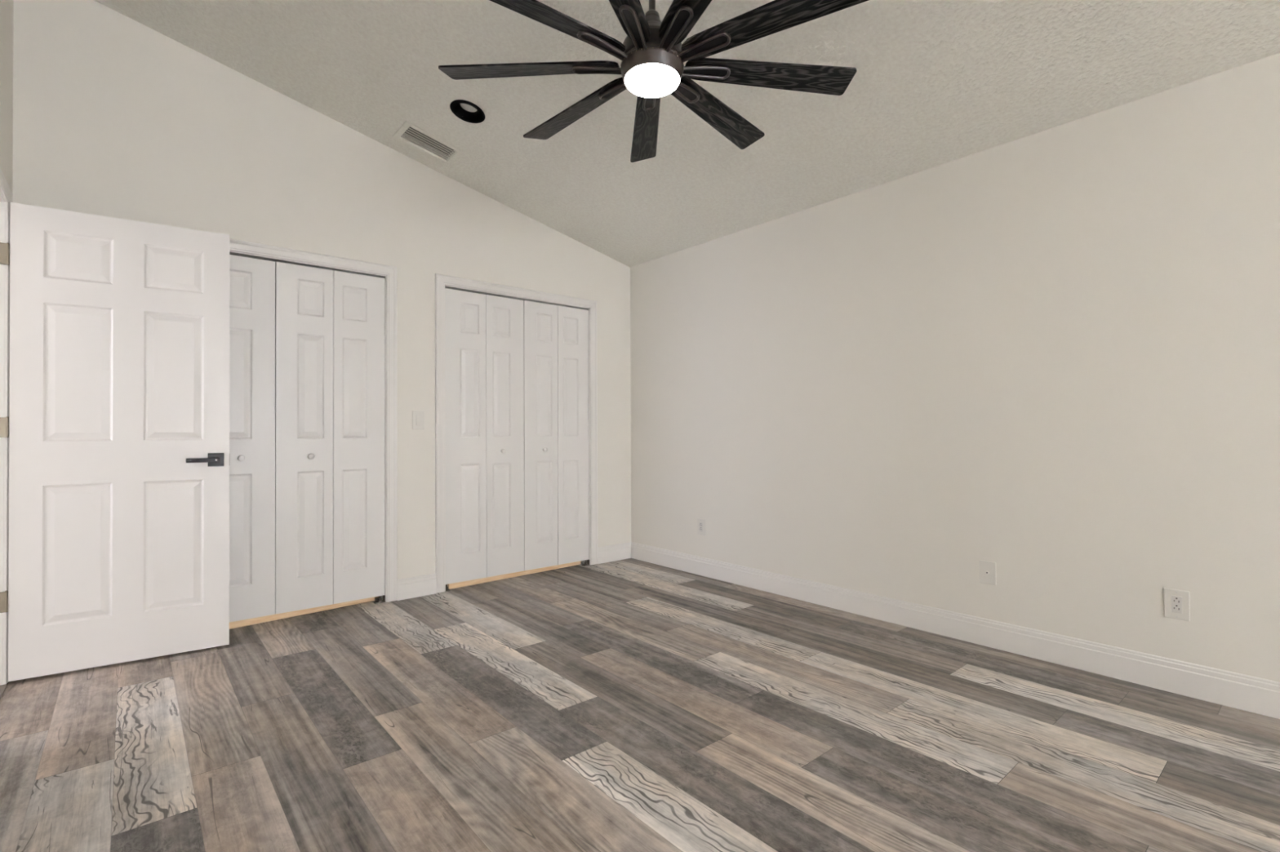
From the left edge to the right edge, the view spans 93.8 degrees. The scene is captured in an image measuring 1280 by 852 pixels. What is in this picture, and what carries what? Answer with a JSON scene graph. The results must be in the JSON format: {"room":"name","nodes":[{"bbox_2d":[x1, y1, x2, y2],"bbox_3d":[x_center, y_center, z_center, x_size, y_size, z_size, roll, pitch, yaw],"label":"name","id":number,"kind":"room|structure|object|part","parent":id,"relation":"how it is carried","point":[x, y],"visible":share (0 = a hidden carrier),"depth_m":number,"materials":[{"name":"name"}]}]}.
{"room":"empty bedroom","nodes":[
{"label":"empty bedroom","id":0,"kind":"room"},
{"bbox_2d":[0,0,13,191],"bbox_3d":[0.246,-0.558,-0.993,0.120,3.224,9.600,0,-1,-40],"label":"wall","id":1,"kind":"structure","parent":0,"point":[6,6],"depth_m":2.57,"materials":[{"name":"white paint"}]},
{"bbox_2d":[0,168,13,685],"bbox_3d":[-2.472,0.036,2.202,0.138,2.103,0.899,0,-1,-40],"label":"door frame","id":2,"kind":"structure","parent":1,"relation":"attached to","point":[6,192],"depth_m":2.53,"materials":[{"name":"white paint"}]},
{"bbox_2d":[0,202,229,681],"bbox_3d":[-2.382,0.065,2.758,0.816,2.032,0.146,0,-1,-34],"label":"door","id":3,"kind":"structure","parent":1,"relation":"in","point":[117,426],"depth_m":2.73,"materials":[{"name":"white paint"}]},
{"bbox_3d":[-2.108,0.165,2.892,0.129,0.024,0.052,0,-1,-34],"label":"lever","id":4,"kind":"part","parent":3,"relation":"part of","materials":[{"name":"black metal"}]},
{"bbox_2d":[12,0,631,602],"bbox_3d":[-1.491,-0.510,3.914,3.610,3.224,0.120,0,-1,-40],"label":"wall","id":5,"kind":"structure","parent":0,"point":[114,116],"depth_m":3.40,"materials":[{"name":"white paint"}]},
{"bbox_2d":[229,254,275,622],"bbox_3d":[-2.279,0.085,3.173,0.601,2.025,0.062,0,-1,-40],"label":"door","id":6,"kind":"structure","parent":5,"relation":"in","point":[251,280],"depth_m":3.30,"materials":[{"name":"white paint"}]},
{"bbox_3d":[-2.164,0.174,3.250,0.033,0.033,0.032,0,-1,-41],"label":"knob","id":7,"kind":"part","parent":6,"relation":"part of","materials":[{"name":"white paint"}]},
{"bbox_2d":[229,238,397,601],"bbox_3d":[-2.077,0.045,3.395,1.331,2.102,0.138,0,-1,-40],"label":"door frame","id":8,"kind":"structure","parent":5,"relation":"attached to","point":[390,272],"depth_m":3.75,"materials":[{"name":"white paint"}]},
{"bbox_2d":[275,261,385,613],"bbox_3d":[-1.821,0.086,3.559,0.591,2.025,0.064,0,0,-40],"label":"door","id":9,"kind":"structure","parent":5,"relation":"in","point":[330,324],"depth_m":3.54,"materials":[{"name":"white paint"}]},
{"bbox_3d":[-1.944,0.065,3.474,0.294,1.983,0.030,0,0,-40],"label":"panel","id":10,"kind":"part","parent":9,"relation":"part of","materials":[{"name":"white paint"}]},
{"bbox_3d":[-1.904,0.174,3.466,0.033,0.033,0.032,0,0,-40],"label":"knob","id":11,"kind":"part","parent":9,"relation":"part of","materials":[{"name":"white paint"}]},
{"bbox_3d":[-1.718,0.066,3.667,0.294,1.983,0.030,0,0,-41],"label":"panel","id":12,"kind":"part","parent":9,"relation":"part of","materials":[{"name":"white paint"}]},
{"bbox_2d":[396,573,435,600],"bbox_3d":[-1.435,1.034,3.855,0.248,0.131,0.014,0,-1,-40],"label":"baseboard","id":13,"kind":"structure","parent":5,"relation":"attached to","point":[422,585],"depth_m":3.85,"materials":[{"name":"white paint"}]},
{"bbox_2d":[412,410,424,429],"bbox_3d":[-1.431,-0.038,3.874,0.078,0.120,0.010,0,-1,-40],"label":"light switch","id":14,"kind":"object","parent":5,"relation":"attached to","point":[418,416],"visible":1,"depth_m":3.87,"materials":[{"name":"white plastic"}]},
{"bbox_2d":[444,288,524,591],"bbox_3d":[-1.078,0.089,4.198,0.599,2.025,0.063,0,-1,-40],"label":"door","id":15,"kind":"structure","parent":5,"relation":"in","point":[484,380],"depth_m":4.18,"materials":[{"name":"white paint"}]},
{"bbox_3d":[-1.201,0.068,4.114,0.296,1.983,0.030,0,-1,-40],"label":"panel","id":16,"kind":"part","parent":15,"relation":"part of","materials":[{"name":"white paint"}]},
{"bbox_3d":[-0.974,0.068,4.308,0.296,1.983,0.030,0,-1,-41],"label":"panel","id":17,"kind":"part","parent":15,"relation":"part of","materials":[{"name":"white paint"}]},
{"bbox_2d":[435,273,597,592],"bbox_3d":[-0.882,0.048,4.415,1.316,2.102,0.138,0,-1,-40],"label":"door frame","id":18,"kind":"structure","parent":5,"relation":"attached to","point":[441,281],"depth_m":4.15,"materials":[{"name":"white paint"}]},
{"bbox_2d":[523,300,589,570],"bbox_3d":[-0.626,0.090,4.579,0.578,2.025,0.063,0,0,-40],"label":"door","id":19,"kind":"structure","parent":5,"relation":"in","point":[556,337],"depth_m":4.57,"materials":[{"name":"white paint"}]},
{"bbox_3d":[-0.747,0.069,4.497,0.287,1.983,0.030,0,0,-40],"label":"panel","id":20,"kind":"part","parent":19,"relation":"part of","materials":[{"name":"white paint"}]},
{"bbox_3d":[-0.527,0.069,4.685,0.287,1.983,0.030,0,0,-41],"label":"panel","id":21,"kind":"part","parent":19,"relation":"part of","materials":[{"name":"white paint"}]},
{"bbox_2d":[597,542,631,564],"bbox_3d":[-0.204,1.038,4.906,0.357,0.131,0.014,0,-1,-40],"label":"baseboard","id":22,"kind":"structure","parent":5,"relation":"attached to","point":[614,553],"depth_m":4.89,"materials":[{"name":"white paint"}]},
{"bbox_2d":[0,558,1279,851],"bbox_3d":[1.625,1.060,0.257,3.610,0.004,9.740,0,-1,-40],"label":"floor","id":23,"kind":"structure","parent":0,"point":[629,704],"depth_m":2.07,"materials":[{"name":"grey laminate"}]},
{"bbox_2d":[229,596,374,629],"bbox_3d":[-2.109,1.076,3.410,1.150,0.046,0.090,0,-1,-44],"label":"wood strip","id":24,"kind":"object","parent":23,"relation":"on","point":[238,624],"visible":0.29,"depth_m":3.45,"materials":[{"name":"beige wood"}]},
{"bbox_2d":[447,560,580,589],"bbox_3d":[-0.909,1.080,4.443,1.105,0.046,0.090,0,-1,-42],"label":"wood strip","id":25,"kind":"object","parent":23,"relation":"on","point":[459,584],"visible":0.47,"depth_m":4.33,"materials":[{"name":"beige wood"}]},
{"bbox_2d":[94,0,1279,267],"bbox_3d":[1.671,-1.843,0.239,3.883,0.971,9.840,0,-1,-40],"label":"ceiling","id":26,"kind":"structure","parent":0,"point":[934,83],"depth_m":2.87,"materials":[{"name":"white paint"}]},
{"bbox_2d":[392,120,464,165],"bbox_3d":[-1.292,-1.736,3.667,0.358,0.107,0.244,0,-1,-40],"label":"ceiling vent","id":27,"kind":"object","parent":26,"relation":"in","point":[414,131],"visible":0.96,"depth_m":3.67,"materials":[{"name":"white metal"}]},
{"bbox_2d":[449,99,484,123],"bbox_3d":[-0.946,-1.737,3.289,0.190,0.069,0.186,-1,-1,40],"label":"recessed light","id":28,"kind":"object","parent":26,"relation":"in","point":[466,111],"visible":0.95,"depth_m":3.31,"materials":[{"name":"black metal"}]},
{"bbox_2d":[438,0,869,162],"bbox_3d":[0.031,-1.470,2.093,1.510,0.578,1.497,2,-3,-40],"label":"ceiling fan","id":29,"kind":"object","parent":26,"relation":"hanging from","point":[653,55],"visible":1,"depth_m":2.08,"materials":[{"name":"black wood"}]},
{"bbox_3d":[-0.393,-1.273,2.140,0.644,0.006,0.122,3,12,8],"label":"blade","id":30,"kind":"part","parent":29,"relation":"part of","materials":[{"name":"black wood"}]},
{"bbox_3d":[-0.330,-1.284,1.847,0.644,0.007,0.122,5,9,-32],"label":"blade","id":31,"kind":"part","parent":29,"relation":"part of","materials":[{"name":"black wood"}]},
{"bbox_3d":[-0.253,-1.263,2.406,0.122,0.006,0.644,-16,12,-41],"label":"blade","id":32,"kind":"part","parent":29,"relation":"part of","materials":[{"name":"black wood"}]},
{"bbox_3d":[-0.092,-1.290,1.662,0.122,0.006,0.644,14,-1,19],"label":"blade","id":33,"kind":"part","parent":29,"relation":"part of","materials":[{"name":"black wood"}]},
{"bbox_3d":[0.025,-1.259,2.519,0.122,0.006,0.644,-14,1,-2],"label":"blade","id":34,"kind":"part","parent":29,"relation":"part of","materials":[{"name":"black wood"}]},
{"bbox_2d":[625,63,679,97],"bbox_3d":[0.042,-1.193,2.077,0.189,0.022,0.189,2,-3,-40],"label":"diffuser","id":35,"kind":"object","parent":29,"relation":"attached to","point":[643,80],"depth_m":2.05,"materials":[{"name":"white glass"}]},
{"bbox_3d":[0.208,-1.290,1.674,0.122,0.006,0.644,15,-10,-20],"label":"blade","id":36,"kind":"part","parent":29,"relation":"part of","materials":[{"name":"black wood"}]},
{"bbox_3d":[0.312,-1.262,2.427,0.122,0.006,0.644,-19,-10,37],"label":"blade","id":37,"kind":"part","parent":29,"relation":"part of","materials":[{"name":"black wood"}]},
{"bbox_3d":[0.471,-1.272,2.173,0.644,0.007,0.122,-2,-15,-12],"label":"blade","id":38,"kind":"part","parent":29,"relation":"part of","materials":[{"name":"black wood"}]},
{"bbox_3d":[0.430,-1.282,1.875,0.644,0.006,0.122,-4,-17,28],"label":"blade","id":39,"kind":"part","parent":29,"relation":"part of","materials":[{"name":"black wood"}]},
{"bbox_2d":[630,53,1279,682],"bbox_3d":[3.045,-0.168,1.471,0.120,2.460,9.720,0,-1,-40],"label":"wall","id":40,"kind":"structure","parent":0,"point":[1051,357],"depth_m":2.85,"materials":[{"name":"white paint"}]},
{"bbox_2d":[697,518,705,535],"bbox_3d":[0.450,0.743,4.410,0.008,0.118,0.078,0,-1,-40],"label":"electrical outlet","id":41,"kind":"object","parent":40,"relation":"attached to","point":[700,522],"visible":1,"depth_m":4.40,"materials":[{"name":"white plastic"}]},
{"bbox_2d":[699,522,702,532],"bbox_3d":[0.448,0.743,4.409,0.002,0.067,0.034,0,-1,-40],"label":"receptacle","id":42,"kind":"object","parent":41,"relation":"attached to","point":[700,523],"depth_m":4.41,"materials":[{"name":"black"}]},
{"bbox_2d":[631,542,1279,719],"bbox_3d":[3.038,0.995,1.372,0.014,0.131,9.600,0,-1,-40],"label":"baseboard","id":43,"kind":"structure","parent":40,"relation":"attached to","point":[1258,695],"depth_m":2.84,"materials":[{"name":"white paint"}]},
{"bbox_2d":[978,560,995,585],"bbox_3d":[1.704,0.719,2.939,0.009,0.110,0.076,0,-1,-40],"label":"cable wall plate","id":44,"kind":"object","parent":40,"relation":"attached to","point":[987,570],"visible":1,"depth_m":2.94,"materials":[{"name":"white plastic"}]},
{"bbox_2d":[1164,587,1190,621],"bbox_3d":[2.158,0.717,2.409,0.008,0.118,0.078,0,-1,-40],"label":"electrical outlet","id":45,"kind":"object","parent":40,"relation":"attached to","point":[1176,602],"visible":1,"depth_m":2.41,"materials":[{"name":"white plastic"}]},
{"bbox_2d":[1171,595,1182,613],"bbox_3d":[2.156,0.717,2.408,0.002,0.067,0.034,0,-1,-40],"label":"receptacle","id":46,"kind":"object","parent":45,"relation":"attached to","point":[1176,601],"depth_m":2.41,"materials":[{"name":"white plastic"}]},
{"bbox_3d":[-3.894,1.100,1.370,3.339,0.020,1.640,0,-1,-40],"label":"floor","id":47,"kind":"structure","parent":0,"visible":0},
{"bbox_2d":[0,684,7,699],"bbox_3d":[-2.474,1.088,2.189,0.142,0.007,0.767,0,-1,-40],"label":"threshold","id":48,"kind":"object","parent":47,"relation":"on","point":[2,687],"visible":1,"depth_m":2.48,"materials":[{"name":"beige wood"}]}
]}

